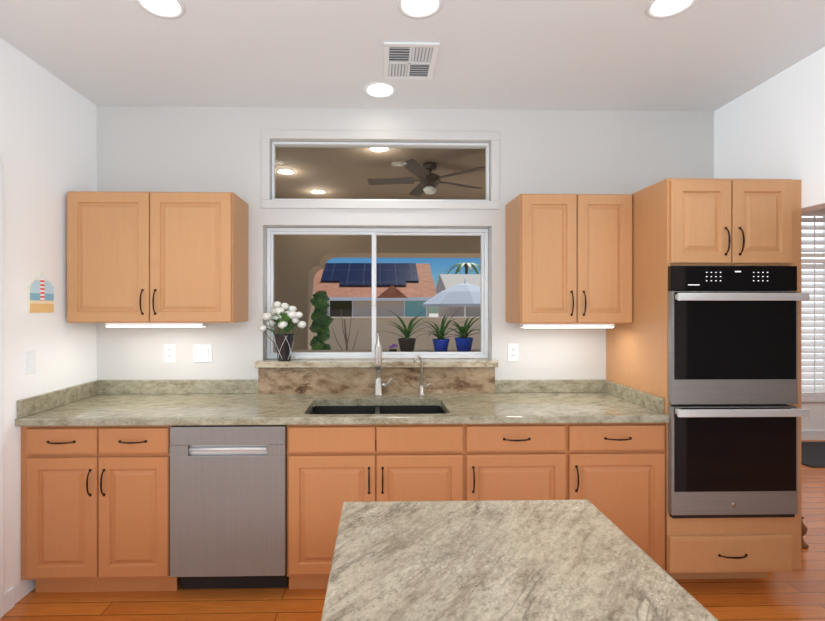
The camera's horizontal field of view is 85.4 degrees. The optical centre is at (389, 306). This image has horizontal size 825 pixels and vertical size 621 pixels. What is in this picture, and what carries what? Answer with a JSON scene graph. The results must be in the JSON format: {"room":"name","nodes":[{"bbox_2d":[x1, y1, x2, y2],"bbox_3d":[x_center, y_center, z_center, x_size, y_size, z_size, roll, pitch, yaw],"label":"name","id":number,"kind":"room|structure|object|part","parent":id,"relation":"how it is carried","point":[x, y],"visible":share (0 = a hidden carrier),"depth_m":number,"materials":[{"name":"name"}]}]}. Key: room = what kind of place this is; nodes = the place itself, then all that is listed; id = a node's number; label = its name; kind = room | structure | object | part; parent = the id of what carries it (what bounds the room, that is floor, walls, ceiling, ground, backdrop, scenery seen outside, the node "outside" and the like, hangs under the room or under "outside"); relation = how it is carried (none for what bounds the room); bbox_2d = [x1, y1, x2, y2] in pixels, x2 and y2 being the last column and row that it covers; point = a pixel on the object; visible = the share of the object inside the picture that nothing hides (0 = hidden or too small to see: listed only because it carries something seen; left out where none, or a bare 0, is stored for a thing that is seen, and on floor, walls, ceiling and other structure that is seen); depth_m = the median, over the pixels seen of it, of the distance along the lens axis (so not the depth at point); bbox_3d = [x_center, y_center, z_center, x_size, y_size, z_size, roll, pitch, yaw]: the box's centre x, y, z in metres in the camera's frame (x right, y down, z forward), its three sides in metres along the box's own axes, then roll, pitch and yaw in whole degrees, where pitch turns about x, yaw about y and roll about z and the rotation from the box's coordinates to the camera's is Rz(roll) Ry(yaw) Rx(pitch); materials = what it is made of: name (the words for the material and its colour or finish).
{"room":"kitchen","nodes":[
{"label":"kitchen","id":0,"kind":"room"},
{"bbox_2d":[0,37,96,603],"bbox_3d":[-1.899,0.095,0.420,0.120,2.790,4.920,0,0,-1],"label":"wall","id":1,"kind":"structure","parent":0,"point":[48,139],"depth_m":2.37,"materials":[{"name":"white paint"}]},
{"bbox_2d":[0,158,3,618],"bbox_3d":[-1.860,0.310,1.854,0.052,2.360,0.595,0,0,-1],"label":"door frame","id":2,"kind":"structure","parent":1,"relation":"attached to","point":[1,390],"depth_m":2.14,"materials":[{"name":"white"}]},
{"bbox_2d":[4,586,14,613],"bbox_3d":[-1.868,1.440,2.091,0.012,0.100,0.260,0,0,-1],"label":"baseboard","id":3,"kind":"structure","parent":1,"relation":"attached to","point":[9,599],"depth_m":2.19,"materials":[{"name":"white"}]},
{"bbox_2d":[25,351,35,374],"bbox_3d":[-1.869,0.290,2.331,0.020,0.118,0.072,0,0,-1],"label":"light switch","id":4,"kind":"object","parent":1,"relation":"attached to","point":[30,362],"visible":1,"depth_m":2.33,"materials":[{"name":"white plastic"}]},
{"bbox_2d":[28,273,53,312],"bbox_3d":[-1.874,-0.077,2.401,0.011,0.215,0.170,0,0,-1],"label":"plaque","id":5,"kind":"object","parent":1,"relation":"attached to","point":[40,293],"visible":0.91,"depth_m":2.39,"materials":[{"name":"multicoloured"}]},
{"bbox_2d":[97,106,713,379],"bbox_3d":[0.132,-0.080,2.992,4.290,3.140,0.162,0,0,-1],"label":"wall","id":6,"kind":"structure","parent":0,"point":[176,149],"depth_m":2.92,"materials":[{"name":"white paint"}]},
{"bbox_2d":[67,191,247,326],"bbox_3d":[-1.386,-0.276,2.712,0.947,0.785,0.353,0,0,-1],"label":"upper cabinet","id":7,"kind":"object","parent":6,"relation":"attached to","point":[157,259],"visible":1,"depth_m":2.57,"materials":[{"name":"brown wood"}]},
{"bbox_2d":[164,344,174,361],"bbox_3d":[-1.421,0.300,2.886,0.072,0.118,0.009,0,0,-1],"label":"electrical outlet","id":8,"kind":"object","parent":6,"relation":"attached to","point":[169,352],"visible":1,"depth_m":2.88,"materials":[{"name":"white plastic"}]},
{"bbox_2d":[194,344,211,361],"bbox_3d":[-1.209,0.300,2.889,0.118,0.118,0.011,0,0,-1],"label":"double light switch","id":9,"kind":"object","parent":6,"relation":"attached to","point":[202,352],"visible":1,"depth_m":2.89,"materials":[{"name":"white plastic"}]},
{"bbox_2d":[255,359,497,367],"bbox_3d":[-0.079,0.370,2.933,1.565,0.040,0.139,0,0,-1],"label":"window sill","id":10,"kind":"structure","parent":6,"relation":"attached to","point":[339,363],"depth_m":2.87,"materials":[{"name":"beige stone"}]},
{"bbox_2d":[258,301,305,360],"bbox_3d":[-0.691,0.156,2.901,0.298,0.386,0.152,0,0,-1],"label":"vase","id":11,"kind":"object","parent":10,"relation":"on","point":[283,343],"visible":1,"depth_m":2.87,"materials":[{"name":"white plant"}]},
{"bbox_2d":[267,228,487,358],"bbox_3d":[-0.076,-0.091,3.034,1.496,0.881,0.067,0,0,-1],"label":"window","id":12,"kind":"structure","parent":6,"relation":"in","point":[407,232],"depth_m":3.01,"materials":[{"name":"white plastic"}]},
{"bbox_2d":[272,141,488,200],"bbox_3d":[-0.055,-0.895,2.974,1.442,0.393,0.040,0,0,-1],"label":"transom","id":13,"kind":"object","parent":6,"relation":"attached to","point":[382,144],"visible":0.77,"depth_m":2.97,"materials":[{"name":"clear glass"}]},
{"bbox_2d":[508,344,518,361],"bbox_3d":[0.815,0.300,2.933,0.072,0.118,0.009,0,0,-1],"label":"electrical outlet","id":14,"kind":"object","parent":6,"relation":"attached to","point":[513,352],"visible":1,"depth_m":2.93,"materials":[{"name":"white plastic"}]},
{"bbox_2d":[506,194,631,327],"bbox_3d":[1.102,-0.272,2.764,0.668,0.792,0.353,0,0,-1],"label":"upper cabinet","id":15,"kind":"object","parent":6,"relation":"attached to","point":[568,260],"visible":1,"depth_m":2.62,"materials":[{"name":"brown wood"}]},
{"bbox_2d":[0,440,824,620],"bbox_3d":[2.354,1.540,1.500,8.670,0.100,7.140,0,0,-1],"label":"floor","id":16,"kind":"structure","parent":0,"point":[796,595],"depth_m":2.26,"materials":[{"name":"brown wood"}]},
{"bbox_2d":[21,426,177,592],"bbox_3d":[-1.501,1.045,2.557,0.761,0.890,0.658,0,0,-1],"label":"base cabinet","id":17,"kind":"object","parent":16,"relation":"on","point":[98,508],"depth_m":2.26,"materials":[{"name":"brown wood"}]},
{"bbox_3d":[-1.861,0.995,2.281,0.031,0.790,0.020,0,0,-1],"label":"base cabinet filler","id":18,"kind":"part","parent":17,"relation":"part of","materials":[{"name":"brown wood"}]},
{"bbox_2d":[169,425,287,588],"bbox_3d":[-0.827,1.048,2.557,0.581,0.885,0.592,0,0,-1],"label":"dishwasher","id":19,"kind":"object","parent":16,"relation":"on","point":[228,506],"visible":0.94,"depth_m":2.26,"materials":[{"name":"silver metal"}]},
{"bbox_2d":[287,424,463,588],"bbox_3d":[-0.075,1.045,2.587,0.918,0.890,0.658,0,0,-1],"label":"base cabinet","id":20,"kind":"object","parent":16,"relation":"on","point":[331,469],"visible":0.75,"depth_m":2.29,"materials":[{"name":"brown wood"}]},
{"bbox_2d":[15,367,668,425],"bbox_3d":[-0.221,0.495,2.591,3.322,0.210,0.646,0,0,-1],"label":"countertop","id":21,"kind":"structure","parent":20,"relation":"on","point":[295,396],"depth_m":2.67,"materials":[{"name":"stone"}]},
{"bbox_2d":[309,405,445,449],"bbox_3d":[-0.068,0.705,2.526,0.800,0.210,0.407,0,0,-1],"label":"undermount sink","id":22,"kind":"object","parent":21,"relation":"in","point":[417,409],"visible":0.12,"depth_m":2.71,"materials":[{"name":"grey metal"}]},
{"bbox_2d":[374,333,391,395],"bbox_3d":[-0.036,0.360,2.762,0.117,0.398,0.202,0,0,-1],"label":"faucet","id":23,"kind":"object","parent":21,"relation":"on","point":[379,384],"visible":1,"depth_m":2.71,"materials":[{"name":"silver metal"}]},
{"bbox_2d":[413,355,429,394],"bbox_3d":[0.203,0.432,2.824,0.110,0.254,0.070,0,0,-1],"label":"filter faucet","id":24,"kind":"object","parent":21,"relation":"on","point":[421,391],"visible":1,"depth_m":2.83,"materials":[{"name":"silver metal"}]},
{"bbox_2d":[464,423,565,500],"bbox_3d":[0.652,1.045,2.602,0.536,0.890,0.658,0,0,-1],"label":"base cabinet","id":25,"kind":"object","parent":16,"relation":"on","point":[514,461],"visible":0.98,"depth_m":2.31,"materials":[{"name":"brown wood"}]},
{"bbox_2d":[566,423,664,570],"bbox_3d":[1.180,1.045,2.613,0.521,0.890,0.658,0,0,-1],"label":"base cabinet","id":26,"kind":"object","parent":16,"relation":"on","point":[615,473],"visible":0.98,"depth_m":2.32,"materials":[{"name":"brown wood"}]},
{"bbox_2d":[606,178,800,578],"bbox_3d":[1.802,0.410,2.617,0.723,2.160,0.676,0,0,-1],"label":"tall cabinet","id":27,"kind":"object","parent":16,"relation":"on","point":[711,222],"visible":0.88,"depth_m":2.32,"materials":[{"name":"brown wood"}]},
{"bbox_2d":[668,266,809,517],"bbox_3d":[1.775,0.438,2.557,0.670,1.300,0.642,0,0,-1],"label":"double oven","id":28,"kind":"object","parent":27,"relation":"in","point":[733,388],"visible":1,"depth_m":2.29,"materials":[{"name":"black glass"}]},
{"bbox_2d":[801,516,808,548],"bbox_3d":[2.559,1.395,2.792,0.100,0.190,0.098,0,0,-1],"label":"stand","id":29,"kind":"object","parent":16,"relation":"on","point":[804,529],"visible":0.4,"depth_m":2.76,"materials":[{"name":"brown wood"}]},
{"bbox_2d":[801,442,824,467],"bbox_3d":[4.906,1.484,4.529,2.000,0.012,0.750,0,0,-1],"label":"area rug","id":30,"kind":"object","parent":16,"relation":"on","point":[812,454],"visible":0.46,"depth_m":4.47,"materials":[{"name":"grey fabric"}]},
{"bbox_3d":[0.244,1.045,0.395,0.650,0.890,1.780,0,0,-1],"label":"kitchen island","id":31,"kind":"object","parent":16,"relation":"on","visible":0},
{"bbox_2d":[321,500,717,620],"bbox_3d":[0.244,0.580,0.378,0.720,0.040,1.845,0,0,-1],"label":"island countertop","id":32,"kind":"structure","parent":31,"relation":"on","point":[534,560],"depth_m":0.96,"materials":[{"name":"stone"}]},
{"bbox_2d":[0,0,824,111],"bbox_3d":[2.354,-1.360,1.500,8.670,0.120,7.140,0,0,-1],"label":"ceiling","id":33,"kind":"structure","parent":0,"point":[631,55],"depth_m":2.26,"materials":[{"name":"white paint"}]},
{"bbox_2d":[134,0,185,18],"bbox_3d":[-0.981,-1.296,1.907,0.200,0.008,0.200,0,0,-1],"label":"recessed light","id":34,"kind":"object","parent":33,"relation":"in","point":[168,9],"visible":1,"depth_m":1.93,"materials":[{"name":"white"}]},
{"bbox_2d":[363,82,396,97],"bbox_3d":[-0.056,-1.296,2.672,0.200,0.008,0.200,0,0,-1],"label":"recessed light","id":35,"kind":"object","parent":33,"relation":"in","point":[378,90],"visible":1,"depth_m":2.66,"materials":[{"name":"white plastic"}]},
{"bbox_2d":[383,42,439,79],"bbox_3d":[0.106,-1.293,2.360,0.277,0.012,0.350,0,0,-1],"label":"ceiling vent","id":36,"kind":"object","parent":33,"relation":"in","point":[409,60],"visible":1,"depth_m":2.34,"materials":[{"name":"white plastic"}]},
{"bbox_2d":[397,0,442,18],"bbox_3d":[0.131,-1.296,1.907,0.200,0.008,0.200,0,0,-1],"label":"recessed light","id":37,"kind":"object","parent":33,"relation":"in","point":[418,9],"visible":1,"depth_m":1.93,"materials":[{"name":"white"}]},
{"bbox_2d":[645,0,697,18],"bbox_3d":[1.209,-1.296,1.907,0.200,0.008,0.200,0,0,-1],"label":"recessed light","id":38,"kind":"object","parent":33,"relation":"in","point":[660,9],"visible":1,"depth_m":1.93,"materials":[{"name":"white plastic"}]},
{"bbox_2d":[714,47,824,212],"bbox_3d":[2.270,0.095,0.508,0.120,2.790,4.920,0,0,-1],"label":"wall","id":39,"kind":"structure","parent":0,"point":[773,127],"depth_m":2.47,"materials":[{"name":"white paint"}]},
{"bbox_2d":[801,402,824,429],"bbox_3d":[4.365,-0.080,5.052,4.260,3.140,0.120,0,0,-1],"label":"wall","id":40,"kind":"structure","parent":0,"point":[815,420],"depth_m":4.99,"materials":[{"name":"white paint"}]},
{"bbox_2d":[801,430,824,439],"bbox_3d":[4.426,1.435,4.986,4.140,0.110,0.013,0,0,-1],"label":"baseboard","id":41,"kind":"structure","parent":40,"relation":"attached to","point":[812,434],"depth_m":4.99,"materials":[{"name":"white"}]},
{"bbox_2d":[801,208,824,401],"bbox_3d":[5.088,-0.043,4.984,1.237,2.202,0.056,0,0,-1],"label":"window shutters","id":42,"kind":"object","parent":40,"relation":"attached to","point":[813,307],"visible":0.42,"depth_m":4.97,"materials":[{"name":"white plastic"}]},
{"label":"outside","id":43,"kind":"structure","parent":0,"visible":0},
{"bbox_2d":[429,313,437,316],"bbox_3d":[-1.289,1.760,61.522,120.000,0.460,116.930,0,0,-1],"label":"ground","id":44,"kind":"structure","parent":43,"point":[433,315],"depth_m":103.48,"materials":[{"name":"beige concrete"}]},
{"bbox_2d":[274,253,334,349],"bbox_3d":[-1.289,0.390,6.474,0.934,2.280,0.600,0,0,-1],"label":"patio column","id":45,"kind":"structure","parent":44,"relation":"on","point":[301,294],"depth_m":6.17,"materials":[{"name":"beige paint"}]},
{"bbox_2d":[274,147,485,257],"bbox_3d":[-2.373,-1.200,4.886,9.460,0.900,3.730,0,0,-1],"label":"patio ceiling","id":46,"kind":"structure","parent":45,"relation":"on","point":[293,157],"depth_m":5.54,"materials":[{"name":"beige paint"}]},
{"bbox_2d":[277,169,294,174],"bbox_3d":[-1.150,-1.506,4.966,0.200,0.004,0.200,0,0,-1],"label":"recessed light","id":47,"kind":"object","parent":46,"relation":"in","point":[284,171],"depth_m":4.96,"materials":[{"name":"white"}]},
{"bbox_2d":[310,190,325,193],"bbox_3d":[-0.933,-1.506,5.838,0.200,0.004,0.200,0,0,-1],"label":"recessed light","id":48,"kind":"object","parent":46,"relation":"in","point":[316,192],"depth_m":5.86,"materials":[{"name":"white"}]},
{"bbox_2d":[368,148,389,151],"bbox_3d":[-0.098,-1.506,4.234,0.200,0.004,0.200,0,0,-1],"label":"recessed light","id":49,"kind":"object","parent":46,"relation":"in","point":[379,149],"depth_m":4.26,"materials":[{"name":"white"}]},
{"bbox_2d":[367,159,485,196],"bbox_3d":[0.403,-1.349,4.728,1.271,0.318,1.282,0,0,-1],"label":"fan","id":50,"kind":"object","parent":46,"relation":"hanging from","point":[414,168],"depth_m":4.66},
{"bbox_2d":[309,291,333,349],"bbox_3d":[-0.905,0.674,5.913,0.344,1.783,0.314,0,0,-1],"label":"bush","id":51,"kind":"object","parent":44,"relation":"on","point":[318,297],"depth_m":5.86,"materials":[{"name":"green plant"}]},
{"bbox_2d":[332,312,358,349],"bbox_3d":[-0.867,0.815,8.784,0.539,1.551,0.052,0,0,-1],"label":"tree","id":52,"kind":"object","parent":44,"relation":"on","point":[345,336],"depth_m":8.78,"materials":[{"name":"brown plant"}]},
{"bbox_2d":[314,263,436,316],"bbox_3d":[-3.016,-0.472,29.918,11.406,4.925,8.950,0,0,-1],"label":"house","id":53,"kind":"structure","parent":44,"relation":"on","point":[412,309],"depth_m":26.58,"materials":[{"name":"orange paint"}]},
{"bbox_2d":[274,350,486,358],"bbox_3d":[-0.072,0.948,3.445,2.200,1.165,0.748,0,0,-1],"label":"ledge","id":54,"kind":"object","parent":44,"relation":"on","point":[371,351],"depth_m":3.66,"materials":[{"name":"beige paint"}]},
{"bbox_2d":[389,344,397,351],"bbox_3d":[0.031,0.325,3.441,0.069,0.080,0.061,0,0,-1],"label":"plant","id":55,"kind":"object","parent":54,"relation":"on","point":[393,350],"depth_m":3.42,"materials":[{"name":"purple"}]},
{"bbox_2d":[385,311,435,351],"bbox_3d":[0.121,0.191,3.483,0.560,0.348,0.499,0,0,-1],"label":"plant","id":56,"kind":"object","parent":54,"relation":"on","point":[406,342],"depth_m":3.45,"materials":[{"name":"green plant"}]},
{"bbox_2d":[415,310,468,351],"bbox_3d":[0.417,0.184,3.525,0.492,0.362,0.541,0,0,-1],"label":"plant","id":57,"kind":"object","parent":54,"relation":"on","point":[439,344],"depth_m":3.46,"materials":[{"name":"green plant"}]},
{"bbox_2d":[437,316,480,351],"bbox_3d":[0.577,0.206,3.483,0.507,0.318,0.496,0,0,-1],"label":"plant","id":58,"kind":"object","parent":54,"relation":"on","point":[461,346],"depth_m":3.46,"materials":[{"name":"green plant"}]},
{"bbox_2d":[314,317,480,349],"bbox_3d":[-0.201,0.978,9.598,50.000,1.524,0.280,0,0,-1],"label":"wall","id":59,"kind":"structure","parent":44,"relation":"on","point":[384,341],"depth_m":9.50,"materials":[{"name":"beige paint"}]},
{"bbox_2d":[422,279,480,316],"bbox_3d":[2.045,0.521,12.046,2.300,2.538,2.300,0,0,-1],"label":"umbrella","id":60,"kind":"object","parent":44,"relation":"on","point":[457,292],"depth_m":11.37,"materials":[{"name":"grey fabric"}]},
{"bbox_2d":[436,274,480,316],"bbox_3d":[10.710,-0.408,38.233,12.800,4.796,8.800,0,0,-1],"label":"house","id":61,"kind":"structure","parent":44,"relation":"on","point":[446,280],"depth_m":36.38,"materials":[{"name":"beige paint"}]},
{"bbox_2d":[447,263,480,273],"bbox_3d":[7.923,-1.278,46.149,4.546,6.556,4.538,0,0,-1],"label":"palm tree","id":62,"kind":"object","parent":44,"relation":"on","point":[467,265],"depth_m":45.75,"materials":[{"name":"green plant"}]}
]}

